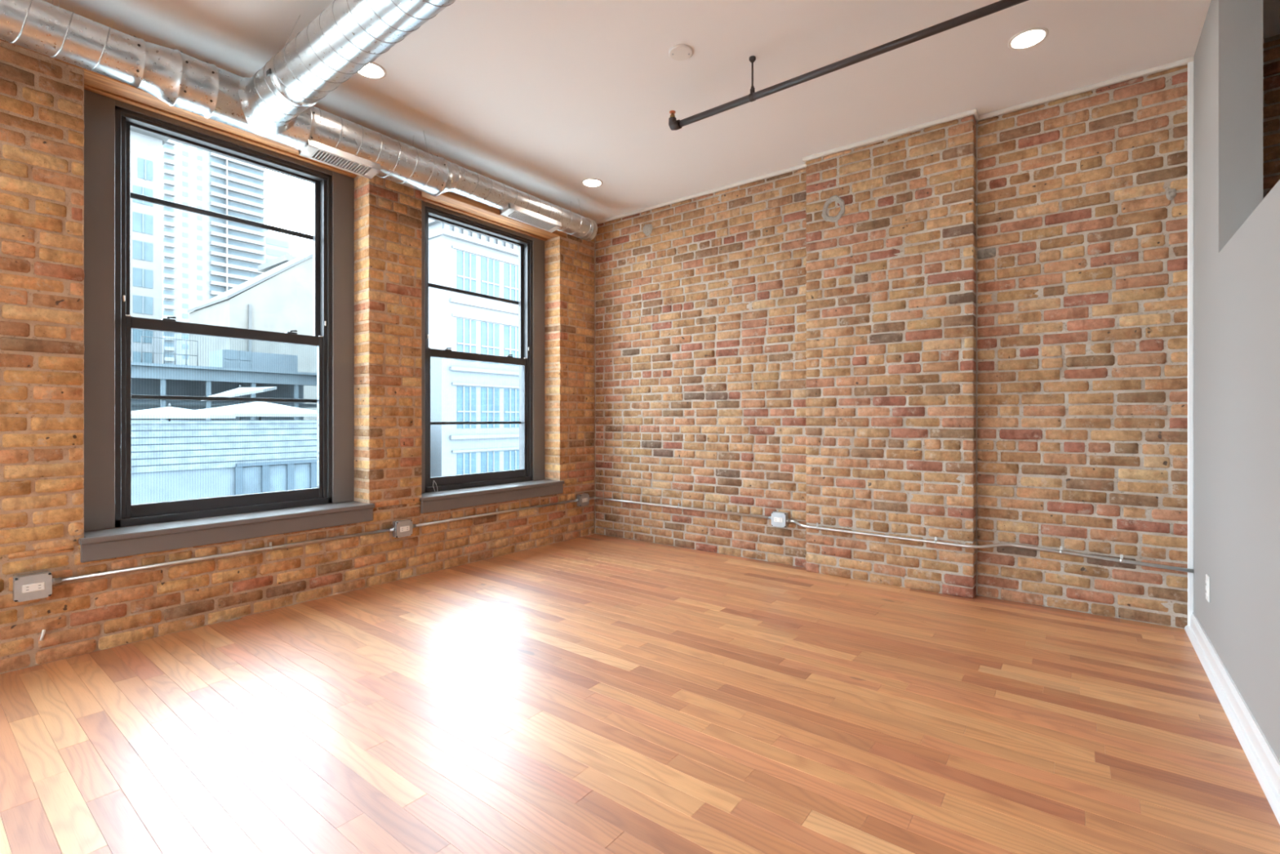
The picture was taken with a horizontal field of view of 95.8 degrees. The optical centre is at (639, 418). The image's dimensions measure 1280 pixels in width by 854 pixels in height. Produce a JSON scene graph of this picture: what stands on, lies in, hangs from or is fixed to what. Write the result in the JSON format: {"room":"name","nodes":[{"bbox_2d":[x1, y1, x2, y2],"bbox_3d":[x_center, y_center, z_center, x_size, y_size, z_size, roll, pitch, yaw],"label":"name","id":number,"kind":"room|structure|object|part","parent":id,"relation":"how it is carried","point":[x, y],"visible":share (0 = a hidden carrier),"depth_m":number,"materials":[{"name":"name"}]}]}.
{"room":"empty loft apartment","nodes":[
{"label":"empty loft apartment","id":0,"kind":"room"},
{"bbox_2d":[0,39,595,673],"bbox_3d":[-2.688,-0.348,2.724,0.366,2.963,7.601,0,0,37],"label":"wall","id":1,"kind":"structure","parent":0,"point":[42,97],"depth_m":2.94,"materials":[{"name":"brick"}]},
{"bbox_2d":[13,570,52,601],"bbox_3d":[-2.611,0.723,2.487,0.056,0.104,0.112,0,0,37],"label":"outlet box","id":2,"kind":"object","parent":1,"relation":"attached to","point":[32,586],"visible":1,"depth_m":2.47,"materials":[{"name":"metal"}]},
{"bbox_2d":[22,582,44,593],"bbox_3d":[-2.592,0.723,2.472,0.005,0.034,0.068,0,0,37],"label":"receptacle","id":3,"kind":"object","parent":2,"relation":"attached to","point":[27,587],"depth_m":2.47,"materials":[{"name":"white plastic"}]},
{"bbox_2d":[40,629,45,640],"bbox_3d":[-2.609,0.946,2.525,0.021,0.046,0.016,0,0,12],"label":"clip","id":4,"kind":"object","parent":1,"relation":"attached to","point":[43,631],"visible":1,"depth_m":2.52,"materials":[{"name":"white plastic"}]},
{"bbox_2d":[54,57,358,177],"bbox_3d":[-2.249,-1.691,3.254,0.299,0.232,1.519,0,0,37],"label":"lintel","id":5,"kind":"object","parent":1,"relation":"attached to","point":[95,82],"visible":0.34,"depth_m":3.00,"materials":[{"name":"brown wood"}]},
{"bbox_2d":[52,526,395,584],"bbox_3d":[-2.099,0.717,3.167,0.029,0.051,1.590,0,0,37],"label":"conduit","id":6,"kind":"object","parent":1,"relation":"attached to","point":[55,580],"visible":0.98,"depth_m":2.98,"materials":[{"name":"metal"}]},
{"bbox_2d":[78,88,374,562],"bbox_3d":[-2.252,-0.477,3.257,0.381,2.260,1.367,0,0,37],"label":"window","id":7,"kind":"structure","parent":1,"relation":"in","point":[114,527],"depth_m":3.04,"materials":[{"name":"grey paint"}]},
{"bbox_3d":[-2.646,-0.529,2.813,0.025,2.145,0.135,0,0,37],"label":"casing","id":8,"kind":"part","parent":7,"relation":"part of","materials":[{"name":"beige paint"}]},
{"bbox_3d":[-2.354,-0.997,3.335,0.034,1.068,0.970,0,0,37],"label":"sash","id":9,"kind":"part","parent":7,"relation":"part of","materials":[{"name":"black metal"}]},
{"bbox_3d":[-2.345,-0.504,3.328,0.147,2.094,1.047,0,0,37],"label":"frame","id":10,"kind":"part","parent":7,"relation":"part of","materials":[{"name":"black metal"}]},
{"bbox_3d":[-2.320,-0.006,3.308,0.034,1.022,0.954,0,0,37],"label":"sash","id":11,"kind":"part","parent":7,"relation":"part of","materials":[{"name":"black metal"}]},
{"bbox_3d":[-2.287,-1.579,3.283,0.023,0.056,1.047,0,0,37],"label":"head casing","id":12,"kind":"part","parent":7,"relation":"part of","materials":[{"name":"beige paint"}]},
{"bbox_3d":[-1.928,-0.529,3.752,0.025,2.145,0.135,0,0,37],"label":"casing","id":13,"kind":"part","parent":7,"relation":"part of","materials":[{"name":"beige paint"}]},
{"bbox_2d":[392,519,412,537],"bbox_3d":[-1.576,0.731,3.841,0.056,0.104,0.112,0,0,37],"label":"outlet box","id":14,"kind":"object","parent":1,"relation":"attached to","point":[403,528],"visible":1,"depth_m":3.82,"materials":[{"name":"metal"}]},
{"bbox_2d":[400,525,409,532],"bbox_3d":[-1.556,0.731,3.826,0.005,0.034,0.068,0,0,37],"label":"receptacle","id":15,"kind":"object","parent":14,"relation":"attached to","point":[402,528],"depth_m":3.83,"materials":[{"name":"white plastic"}]},
{"bbox_2d":[419,200,564,513],"bbox_3d":[-1.221,-0.477,4.606,0.381,2.260,1.367,0,0,37],"label":"window","id":16,"kind":"structure","parent":1,"relation":"in","point":[460,491],"depth_m":4.78,"materials":[{"name":"grey paint"}]},
{"bbox_3d":[-1.614,-0.529,4.162,0.025,2.145,0.135,0,0,37],"label":"casing","id":17,"kind":"part","parent":16,"relation":"part of","materials":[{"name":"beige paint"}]},
{"bbox_3d":[-1.323,-0.997,4.684,0.034,1.068,0.970,0,0,37],"label":"sash","id":18,"kind":"part","parent":16,"relation":"part of","materials":[{"name":"clear glass"}]},
{"bbox_3d":[-1.288,-0.006,4.657,0.034,1.022,0.954,0,0,37],"label":"sash","id":19,"kind":"part","parent":16,"relation":"part of","materials":[{"name":"clear glass"}]},
{"bbox_3d":[-1.314,-0.504,4.677,0.147,2.094,1.047,0,0,37],"label":"frame","id":20,"kind":"part","parent":16,"relation":"part of","materials":[{"name":"black metal"}]},
{"bbox_3d":[-1.256,-1.579,4.632,0.023,0.056,1.047,0,0,37],"label":"head casing","id":21,"kind":"part","parent":16,"relation":"part of","materials":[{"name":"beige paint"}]},
{"bbox_3d":[-0.896,-0.529,5.101,0.025,2.145,0.135,0,0,37],"label":"casing","id":22,"kind":"part","parent":16,"relation":"part of","materials":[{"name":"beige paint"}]},
{"bbox_2d":[422,191,566,240],"bbox_3d":[-1.221,-1.691,4.599,0.299,0.232,1.509,0,0,37],"label":"lintel","id":23,"kind":"object","parent":1,"relation":"attached to","point":[454,202],"visible":0.37,"depth_m":4.48,"materials":[{"name":"brown wood"}]},
{"bbox_2d":[412,498,578,528],"bbox_3d":[-1.051,0.724,4.538,0.029,0.049,1.620,0,0,37],"label":"conduit","id":24,"kind":"object","parent":1,"relation":"attached to","point":[497,512],"visible":0.88,"depth_m":4.41,"materials":[{"name":"metal"}]},
{"bbox_2d":[577,493,589,506],"bbox_3d":[-0.515,0.737,5.229,0.056,0.104,0.112,0,0,37],"label":"outlet box","id":25,"kind":"object","parent":1,"relation":"attached to","point":[584,499],"visible":1,"depth_m":5.20,"materials":[{"name":"metal"}]},
{"bbox_2d":[0,533,1279,853],"bbox_3d":[0.142,1.103,0.372,7.000,0.060,7.300,0,0,37],"label":"floor","id":26,"kind":"structure","parent":0,"point":[594,693],"depth_m":2.04,"materials":[{"name":"brown wood"}]},
{"bbox_2d":[42,0,1279,221],"bbox_3d":[0.090,-1.887,0.600,7.360,0.120,7.600,0,0,37],"label":"ceiling","id":27,"kind":"structure","parent":0,"point":[540,99],"depth_m":3.03,"materials":[{"name":"paint"}]},
{"bbox_2d":[0,0,597,240],"bbox_3d":[-0.962,-1.631,1.252,3.924,0.393,6.558,0,0,37],"label":"air duct","id":28,"kind":"object","parent":27,"relation":"hanging from","point":[275,104],"visible":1,"depth_m":2.63,"materials":[{"name":"metal"}]},
{"bbox_3d":[-1.694,-1.468,3.280,0.123,0.069,0.400,0,0,37],"label":"register frame","id":29,"kind":"part","parent":28,"relation":"part of","materials":[{"name":"metal"}]},
{"bbox_3d":[-0.828,-1.527,4.424,0.122,0.063,0.520,0,0,37],"label":"register frame","id":30,"kind":"part","parent":28,"relation":"part of","materials":[{"name":"metal"}]},
{"bbox_2d":[356,62,386,79],"bbox_3d":[-1.418,-1.824,3.032,0.164,0.006,0.164,0,0,37],"label":"recessed light","id":31,"kind":"object","parent":27,"relation":"in","point":[373,70],"visible":0.67,"depth_m":3.05,"materials":[{"name":"white plastic"}]},
{"bbox_2d":[581,177,602,186],"bbox_3d":[-0.372,-1.824,4.483,0.164,0.006,0.164,0,0,37],"label":"recessed light","id":32,"kind":"object","parent":27,"relation":"in","point":[589,182],"visible":1,"depth_m":4.47,"materials":[{"name":"white plastic"}]},
{"bbox_2d":[668,44,693,61],"bbox_3d":[0.204,-1.821,2.886,0.120,0.012,0.120,0,0,37],"label":"cover plate","id":33,"kind":"object","parent":27,"relation":"attached to","point":[680,52],"visible":1,"depth_m":2.87,"materials":[{"name":"white plastic"}]},
{"bbox_2d":[668,0,1029,130],"bbox_3d":[1.073,-1.715,2.548,2.288,0.224,0.050,0,0,37],"label":"pipe","id":34,"kind":"object","parent":27,"relation":"hanging from","point":[674,125],"visible":1,"depth_m":2.63,"materials":[{"name":"black metal"}]},
{"bbox_3d":[0.570,-1.742,2.932,0.009,0.170,0.010,0,0,37],"label":"hanger rod","id":35,"kind":"part","parent":34,"relation":"part of","materials":[{"name":"black metal"}]},
{"bbox_2d":[1008,26,1048,49],"bbox_3d":[1.867,-1.824,2.783,0.164,0.006,0.164,0,0,37],"label":"recessed light","id":36,"kind":"object","parent":27,"relation":"in","point":[1032,37],"visible":1,"depth_m":2.78,"materials":[{"name":"white plastic"}]},
{"bbox_2d":[805,114,976,598],"bbox_3d":[1.677,-0.347,3.884,1.034,2.960,0.356,0,0,37],"label":"wall","id":37,"kind":"structure","parent":0,"point":[891,294],"depth_m":3.71,"materials":[{"name":"brick"}]},
{"bbox_2d":[821,195,844,222],"bbox_3d":[1.316,-1.425,3.938,0.165,0.182,0.006,0,0,37],"label":"ring","id":38,"kind":"object","parent":37,"relation":"attached to","point":[833,198],"visible":1,"depth_m":3.94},
{"bbox_2d":[802,108,978,163],"bbox_3d":[1.597,-1.815,3.780,1.066,0.024,0.118,0,0,37],"label":"trim","id":39,"kind":"structure","parent":37,"relation":"attached to","point":[975,112],"depth_m":3.68,"materials":[{"name":"white paint"}]},
{"bbox_2d":[786,518,1193,573],"bbox_3d":[1.902,0.749,3.532,2.158,0.061,0.122,0,0,37],"label":"conduit","id":40,"kind":"object","parent":37,"relation":"attached to","point":[1060,551],"visible":1,"depth_m":3.39,"materials":[{"name":"metal"}]},
{"bbox_2d":[595,34,1279,628],"bbox_3d":[2.433,-0.347,3.369,7.000,2.960,0.256,0,0,37],"label":"wall","id":41,"kind":"structure","parent":0,"point":[1082,247],"depth_m":3.39,"materials":[{"name":"brick"}]},
{"bbox_2d":[642,223,653,235],"bbox_3d":[0.064,-1.635,5.018,0.108,0.108,0.009,0,0,37],"label":"mortar patch","id":42,"kind":"object","parent":41,"relation":"attached to","point":[647,228],"visible":1,"depth_m":5.01,"materials":[{"name":"grey concrete"}]},
{"bbox_2d":[589,497,771,519],"bbox_3d":[0.252,0.731,4.798,1.782,0.048,0.116,0,0,37],"label":"conduit","id":43,"kind":"object","parent":41,"relation":"attached to","point":[590,498],"visible":0.91,"depth_m":4.75,"materials":[{"name":"metal"}]},
{"bbox_2d":[595,163,806,224],"bbox_3d":[0.397,-1.815,4.763,2.071,0.024,0.022,0,0,37],"label":"trim","id":44,"kind":"structure","parent":41,"relation":"attached to","point":[803,166],"depth_m":4.64,"materials":[{"name":"white paint"}]},
{"bbox_2d":[771,511,788,527],"bbox_3d":[1.027,0.743,4.255,0.112,0.104,0.056,0,0,37],"label":"outlet box","id":45,"kind":"object","parent":41,"relation":"attached to","point":[778,518],"visible":1,"depth_m":4.23,"materials":[{"name":"metal"}]},
{"bbox_2d":[773,516,782,522],"bbox_3d":[1.012,0.743,4.235,0.068,0.034,0.005,0,0,37],"label":"receptacle","id":46,"kind":"object","parent":45,"relation":"attached to","point":[776,519],"depth_m":4.23,"materials":[{"name":"white plastic"}]},
{"bbox_2d":[976,57,1194,120],"bbox_3d":[2.419,-1.815,3.217,0.960,0.024,0.022,0,0,37],"label":"trim","id":47,"kind":"structure","parent":41,"relation":"attached to","point":[1182,62],"depth_m":3.17,"materials":[{"name":"white paint"}]},
{"bbox_2d":[1165,188,1176,200],"bbox_3d":[2.734,-1.155,2.976,0.042,0.065,0.009,0,0,37],"label":"mortar patch","id":48,"kind":"object","parent":41,"relation":"attached to","point":[1171,193],"visible":1,"depth_m":2.98,"materials":[{"name":"grey concrete"}]},
{"bbox_2d":[1187,61,1193,625],"bbox_3d":[2.793,-0.377,2.933,0.022,2.900,0.018,0,0,37],"label":"trim","id":49,"kind":"structure","parent":41,"relation":"attached to","point":[1190,64],"depth_m":2.93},
{"bbox_2d":[1193,0,1279,761],"bbox_3d":[0.638,-0.377,-0.008,0.127,2.900,7.300,0,0,37],"label":"wall","id":50,"kind":"structure","parent":0,"point":[1237,231],"depth_m":2.26,"materials":[{"name":"white paint"}]},
{"bbox_2d":[1205,573,1209,602],"bbox_3d":[2.530,0.757,2.579,0.010,0.114,0.070,0,0,37],"label":"wall outlet","id":51,"kind":"object","parent":50,"relation":"attached to","point":[1207,578],"visible":1,"depth_m":2.56,"materials":[{"name":"white plastic"}]},
{"bbox_2d":[1205,579,1207,595],"bbox_3d":[2.528,0.757,2.581,0.004,0.068,0.036,0,0,37],"label":"receptacle","id":52,"kind":"object","parent":51,"relation":"attached to","point":[1206,580],"depth_m":2.58,"materials":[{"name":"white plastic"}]},
{"bbox_2d":[1184,612,1279,824],"bbox_3d":[0.575,1.027,0.041,0.034,0.092,7.300,0,0,37],"label":"baseboard","id":53,"kind":"structure","parent":50,"relation":"attached to","point":[1260,755],"depth_m":1.97,"materials":[{"name":"white wood"}]},
{"label":"outside","id":54,"kind":"structure","parent":0,"visible":0},
{"bbox_3d":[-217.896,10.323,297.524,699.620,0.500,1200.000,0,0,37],"label":"street","id":55,"kind":"object","parent":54,"visible":0},
{"bbox_2d":[130,128,168,364],"bbox_3d":[-83.089,-17.184,85.625,31.200,54.514,13.919,0,0,37],"label":"office building","id":56,"kind":"structure","parent":55,"relation":"on","point":[146,148],"depth_m":80.55,"materials":[{"name":"stone"}]},
{"bbox_3d":[-83.089,-39.891,85.625,31.200,0.900,13.919,0,0,37],"label":"cornice","id":57,"kind":"part","parent":56,"relation":"part of","materials":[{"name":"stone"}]},
{"bbox_2d":[162,139,265,365],"bbox_3d":[-133.510,-38.277,177.450,23.550,96.700,25.016,0,0,37],"label":"apartment tower","id":58,"kind":"structure","parent":55,"relation":"on","point":[204,257],"depth_m":168.41,"materials":[{"name":"concrete"}]},
{"bbox_2d":[131,419,316,504],"bbox_3d":[-21.299,5.094,29.015,14.140,9.958,14.258,0,0,37],"label":"building","id":59,"kind":"structure","parent":55,"relation":"on","point":[172,460],"depth_m":23.29,"materials":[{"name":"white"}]},
{"bbox_2d":[131,403,235,421],"bbox_3d":[-19.410,-0.254,23.863,3.400,0.738,4.250,0,0,37],"label":"parasol","id":60,"kind":"object","parent":59,"relation":"on","point":[169,412],"visible":0.89,"depth_m":23.08,"materials":[{"name":"white fabric"}]},
{"bbox_2d":[200,385,276,420],"bbox_3d":[-23.684,-0.927,34.243,2.809,2.084,3.511,0,0,37],"label":"parasol","id":61,"kind":"object","parent":59,"relation":"on","point":[240,391],"visible":0.93,"depth_m":33.59,"materials":[{"name":"white fabric"}]},
{"bbox_2d":[196,401,316,420],"bbox_3d":[-20.429,-0.477,31.092,6.061,1.185,7.576,0,0,37],"label":"parasol","id":62,"kind":"object","parent":59,"relation":"on","point":[254,409],"visible":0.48,"depth_m":29.60,"materials":[{"name":"white fabric"}]},
{"bbox_3d":[-14.722,1.929,26.110,0.160,0.120,6.044,0,0,37],"label":"head rail","id":63,"kind":"part","parent":59,"relation":"part of","materials":[{"name":"grey metal"}]},
{"bbox_2d":[131,361,316,420],"bbox_3d":[-32.510,3.273,43.197,9.500,13.600,17.566,0,0,37],"label":"building","id":64,"kind":"structure","parent":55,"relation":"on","point":[147,379],"depth_m":43.67,"materials":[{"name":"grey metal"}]},
{"bbox_2d":[141,335,198,365],"bbox_3d":[-31.001,-4.398,38.174,0.052,1.742,3.002,0,0,37],"label":"roof railing","id":65,"kind":"object","parent":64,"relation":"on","point":[152,352],"visible":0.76,"depth_m":38.33,"materials":[{"name":"grey metal"}]},
{"bbox_3d":[-31.894,-4.387,37.006,0.052,1.720,0.060,0,0,37],"label":"rail post","id":66,"kind":"part","parent":65,"relation":"part of","materials":[{"name":"grey metal"}]},
{"bbox_3d":[-31.554,-4.387,37.450,0.052,1.720,0.060,0,0,37],"label":"rail post","id":67,"kind":"part","parent":65,"relation":"part of","materials":[{"name":"grey metal"}]},
{"bbox_3d":[-31.205,-4.387,37.906,0.052,1.720,0.060,0,0,37],"label":"rail post","id":68,"kind":"part","parent":65,"relation":"part of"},
{"bbox_3d":[-31.001,-5.247,38.174,0.050,0.043,2.942,0,0,37],"label":"hand rail","id":69,"kind":"part","parent":65,"relation":"part of","materials":[{"name":"grey metal"}]},
{"bbox_3d":[-31.001,-4.247,38.174,0.050,0.043,2.942,0,0,37],"label":"hand rail","id":70,"kind":"part","parent":65,"relation":"part of","materials":[{"name":"grey metal"}]},
{"bbox_3d":[-30.848,-4.387,38.373,0.052,1.720,0.060,0,0,37],"label":"rail post","id":71,"kind":"part","parent":65,"relation":"part of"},
{"bbox_3d":[-30.482,-4.387,38.852,0.052,1.720,0.060,0,0,37],"label":"rail post","id":72,"kind":"part","parent":65,"relation":"part of","materials":[{"name":"grey metal"}]},
{"bbox_3d":[-30.107,-4.387,39.343,0.052,1.720,0.060,0,0,37],"label":"rail post","id":73,"kind":"part","parent":65,"relation":"part of","materials":[{"name":"grey metal"}]},
{"bbox_2d":[208,349,297,371],"bbox_3d":[-31.708,-4.424,47.581,3.050,1.794,5.375,0,0,37],"label":"rooftop unit","id":74,"kind":"object","parent":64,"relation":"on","point":[229,358],"visible":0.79,"depth_m":46.22,"materials":[{"name":"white metal"}]},
{"bbox_2d":[187,250,316,419],"bbox_3d":[-44.434,-10.034,77.696,14.250,40.213,22.942,0,0,37],"label":"building","id":75,"kind":"structure","parent":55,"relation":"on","point":[279,299],"depth_m":68.92,"materials":[{"name":"white concrete"}]},
{"bbox_2d":[263,229,293,262],"bbox_3d":[-191.488,-43.569,298.659,20.200,107.284,14.637,0,0,37],"label":"building","id":76,"kind":"structure","parent":55,"relation":"on","point":[277,245],"depth_m":292.20,"materials":[{"name":"white"}]},
{"bbox_2d":[257,253,298,272],"bbox_3d":[-54.200,-7.257,94.024,10.900,34.660,10.248,0,0,37],"label":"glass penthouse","id":77,"kind":"object","parent":55,"relation":"on","point":[268,265],"visible":0.02,"depth_m":89.33,"materials":[{"name":"glass"}]},
{"bbox_2d":[428,218,519,477],"bbox_3d":[-9.514,-0.687,44.217,12.400,21.520,21.180,0,0,37],"label":"building","id":78,"kind":"structure","parent":55,"relation":"on","point":[461,390],"depth_m":34.06,"materials":[{"name":"white paint"}]},
{"bbox_3d":[-10.597,-11.247,42.800,12.400,0.400,17.615,0,0,37],"label":"cornice","id":79,"kind":"part","parent":78,"relation":"part of","materials":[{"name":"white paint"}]}
]}

